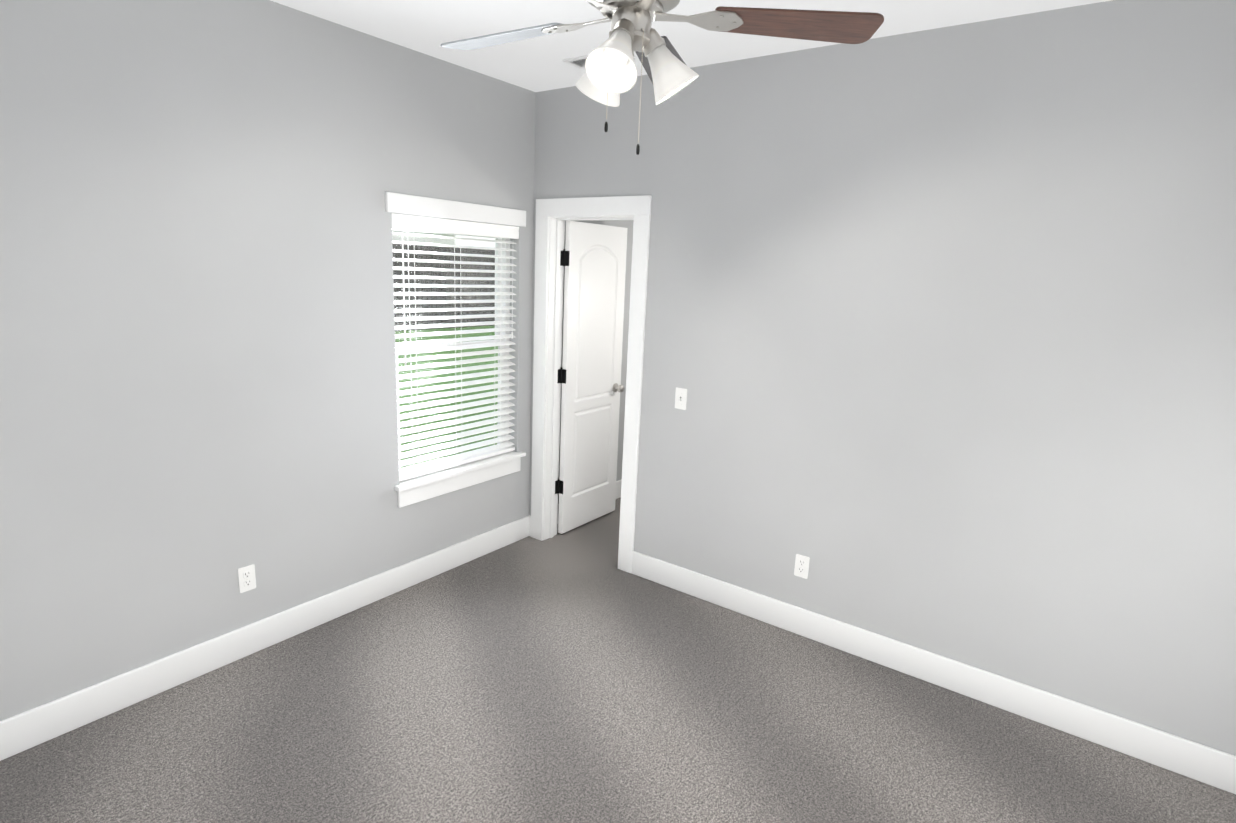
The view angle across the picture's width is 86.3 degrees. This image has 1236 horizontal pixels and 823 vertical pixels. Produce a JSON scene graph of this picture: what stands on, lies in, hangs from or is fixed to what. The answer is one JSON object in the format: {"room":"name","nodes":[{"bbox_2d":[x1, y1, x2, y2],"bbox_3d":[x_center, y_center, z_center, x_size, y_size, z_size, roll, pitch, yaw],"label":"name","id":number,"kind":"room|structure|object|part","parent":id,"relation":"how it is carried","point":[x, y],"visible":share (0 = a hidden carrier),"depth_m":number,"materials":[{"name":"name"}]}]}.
{"room":"empty bedroom","nodes":[
{"label":"empty bedroom","id":0,"kind":"room"},
{"bbox_2d":[0,0,633,720],"bbox_3d":[-1.011,-0.420,3.585,0.140,2.740,5.080,11,15,35],"label":"wall","id":1,"kind":"structure","parent":0,"point":[198,396],"depth_m":2.62,"materials":[{"name":"paint"}]},
{"bbox_2d":[238,564,255,592],"bbox_3d":[-1.632,0.736,2.900,0.008,0.115,0.070,11,15,35],"label":"electrical outlet","id":2,"kind":"object","parent":1,"relation":"attached to","point":[247,578],"visible":1,"depth_m":2.90,"materials":[{"name":"white plastic"}]},
{"bbox_2d":[0,515,530,760],"bbox_3d":[-1.488,0.983,3.153,0.030,0.142,3.080,11,15,35],"label":"baseboard","id":3,"kind":"structure","parent":1,"relation":"attached to","point":[102,699],"depth_m":2.86,"materials":[{"name":"white wood"}]},
{"bbox_2d":[392,228,509,468],"bbox_3d":[-0.955,-0.370,3.745,0.065,1.380,0.875,11,15,35],"label":"window","id":4,"kind":"structure","parent":1,"relation":"in","point":[502,260],"depth_m":3.92,"materials":[{"name":"white plastic"}]},
{"bbox_2d":[392,213,518,480],"bbox_3d":[-0.890,-0.362,3.698,0.074,1.366,0.869,11,15,35],"label":"window blinds","id":5,"kind":"object","parent":4,"relation":"attached to","point":[411,222],"visible":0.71,"depth_m":3.67,"materials":[{"name":"white plastic"}]},
{"bbox_2d":[385,192,525,226],"bbox_3d":[-0.828,-1.070,3.522,0.020,0.092,0.945,11,15,35],"label":"trim","id":6,"kind":"structure","parent":1,"relation":"attached to","point":[419,205],"depth_m":3.45,"materials":[{"name":"white wood"}]},
{"bbox_2d":[394,451,525,507],"bbox_3d":[-0.912,0.379,3.851,0.120,0.125,0.945,11,15,35],"label":"window sill","id":7,"kind":"structure","parent":1,"relation":"attached to","point":[413,490],"depth_m":3.77,"materials":[{"name":"white wood"}]},
{"bbox_2d":[558,479,621,517],"bbox_3d":[-0.037,0.622,5.113,0.020,0.142,1.610,11,15,35],"label":"baseboard","id":8,"kind":"structure","parent":1,"relation":"attached to","point":[618,483],"depth_m":5.15,"materials":[{"name":"white wood"}]},
{"bbox_2d":[0,497,1235,822],"bbox_3d":[0.533,1.283,2.752,4.120,0.100,5.080,11,15,35],"label":"floor","id":9,"kind":"structure","parent":0,"point":[576,675],"depth_m":2.54,"materials":[{"name":"carpet"}]},
{"bbox_2d":[270,0,1110,91],"bbox_3d":[0.654,-1.490,2.150,4.120,0.100,5.080,11,15,35],"label":"ceiling","id":10,"kind":"structure","parent":0,"point":[430,27],"depth_m":2.74,"materials":[{"name":"paint"}]},
{"bbox_2d":[563,55,635,68],"bbox_3d":[-0.091,-1.682,3.148,0.340,0.011,0.135,11,15,35],"label":"ceiling vent","id":11,"kind":"object","parent":10,"relation":"in","point":[578,62],"visible":0.31,"depth_m":3.19,"materials":[{"name":"white metal"}]},
{"bbox_2d":[441,0,883,154],"bbox_3d":[-0.003,-1.036,1.758,1.252,0.677,1.288,11,15,35],"label":"fan","id":12,"kind":"object","parent":10,"relation":"hanging from","point":[609,76],"visible":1,"depth_m":1.75,"materials":[{"name":"brown wood"}]},
{"bbox_3d":[-0.268,-1.103,1.929,0.605,0.014,0.144,10,25,31],"label":"blade","id":13,"kind":"part","parent":12,"relation":"part of","materials":[{"name":"brown wood"}]},
{"bbox_3d":[-0.244,-1.012,1.513,0.605,0.014,0.144,-8,27,-39],"label":"blade","id":14,"kind":"part","parent":12,"relation":"part of","materials":[{"name":"brown wood"}]},
{"bbox_3d":[-0.003,-0.910,1.675,0.136,0.126,0.136,7,-22,19],"label":"lamp shade","id":15,"kind":"part","parent":12,"relation":"part of","materials":[{"name":"white glass"}]},
{"bbox_3d":[0.000,-0.918,1.675,0.060,0.101,0.083,11,15,35],"label":"bulb","id":16,"kind":"part","parent":12,"relation":"part of","materials":[{"name":"white glass"}]},
{"bbox_3d":[0.129,-0.927,1.784,0.136,0.126,0.136,-34,16,-1],"label":"lamp shade","id":17,"kind":"part","parent":12,"relation":"part of","materials":[{"name":"white glass"}]},
{"bbox_3d":[0.168,-0.971,1.411,0.144,0.014,0.605,9,9,-23],"label":"blade","id":18,"kind":"part","parent":12,"relation":"part of","materials":[{"name":"brown wood"}]},
{"bbox_3d":[0.398,-1.038,1.763,0.605,0.014,0.144,2,1,-4],"label":"blade","id":19,"kind":"part","parent":12,"relation":"part of","materials":[{"name":"brown wood"}]},
{"bbox_2d":[529,0,1235,755],"bbox_3d":[1.104,-0.205,3.022,3.980,2.740,0.120,11,15,35],"label":"wall","id":20,"kind":"structure","parent":0,"point":[941,336],"depth_m":2.70,"materials":[{"name":"paint"}]},
{"bbox_2d":[531,195,651,572],"bbox_3d":[-0.160,-0.162,3.970,0.815,2.145,0.156,11,15,35],"label":"door frame","id":21,"kind":"structure","parent":20,"relation":"attached to","point":[638,208],"depth_m":3.93,"materials":[{"name":"white wood"}]},
{"bbox_2d":[555,221,627,533],"bbox_3d":[-0.186,-0.210,4.416,0.044,2.018,0.651,11,15,35],"label":"door","id":22,"kind":"structure","parent":20,"relation":"in","point":[594,285],"depth_m":4.38,"materials":[{"name":"white wood"}]},
{"bbox_3d":[-0.360,-0.220,4.167,0.044,1.573,0.054,11,15,35],"label":"door hinge","id":23,"kind":"part","parent":22,"relation":"part of","materials":[{"name":"black metal"}]},
{"bbox_2d":[613,383,623,392],"bbox_3d":[-0.034,-0.170,4.638,0.169,0.064,0.064,11,15,35],"label":"door handle","id":24,"kind":"object","parent":22,"relation":"attached to","point":[619,388],"depth_m":4.60,"materials":[{"name":"silver metal"}]},
{"bbox_2d":[675,387,686,409],"bbox_3d":[0.333,-0.068,3.532,0.070,0.115,0.021,11,15,35],"label":"light switch","id":25,"kind":"object","parent":20,"relation":"attached to","point":[680,398],"visible":1,"depth_m":3.53,"materials":[{"name":"white plastic"}]},
{"bbox_2d":[794,554,809,578],"bbox_3d":[0.910,0.768,3.265,0.070,0.115,0.008,11,15,35],"label":"electrical outlet","id":26,"kind":"object","parent":20,"relation":"attached to","point":[801,568],"visible":1,"depth_m":3.26,"materials":[{"name":"white plastic"}]},
{"bbox_2d":[631,551,1235,794],"bbox_3d":[1.279,1.127,3.050,2.965,0.142,0.020,11,15,35],"label":"baseboard","id":27,"kind":"structure","parent":20,"relation":"attached to","point":[1216,768],"depth_m":2.86,"materials":[{"name":"white wood"}]},
{"label":"outside","id":28,"kind":"structure","parent":0,"visible":0},
{"bbox_2d":[395,325,497,467],"bbox_3d":[-24.656,-5.022,27.292,66.470,0.260,65.000,11,15,35],"label":"ground","id":29,"kind":"structure","parent":28,"point":[397,340],"depth_m":9.85,"materials":[{"name":"green plant"}]},
{"bbox_2d":[392,230,455,244],"bbox_3d":[-13.966,-6.624,22.200,10.000,5.940,15.000,11,15,35],"label":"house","id":30,"kind":"structure","parent":29,"relation":"on","point":[413,238],"depth_m":24.11,"materials":[{"name":"white"}]},
{"bbox_2d":[392,243,494,330],"bbox_3d":[-6.139,-2.997,15.868,0.108,2.210,14.124,11,15,35],"label":"fence","id":31,"kind":"object","parent":29,"relation":"on","point":[447,266],"depth_m":17.82,"materials":[{"name":"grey wood"}]}
]}

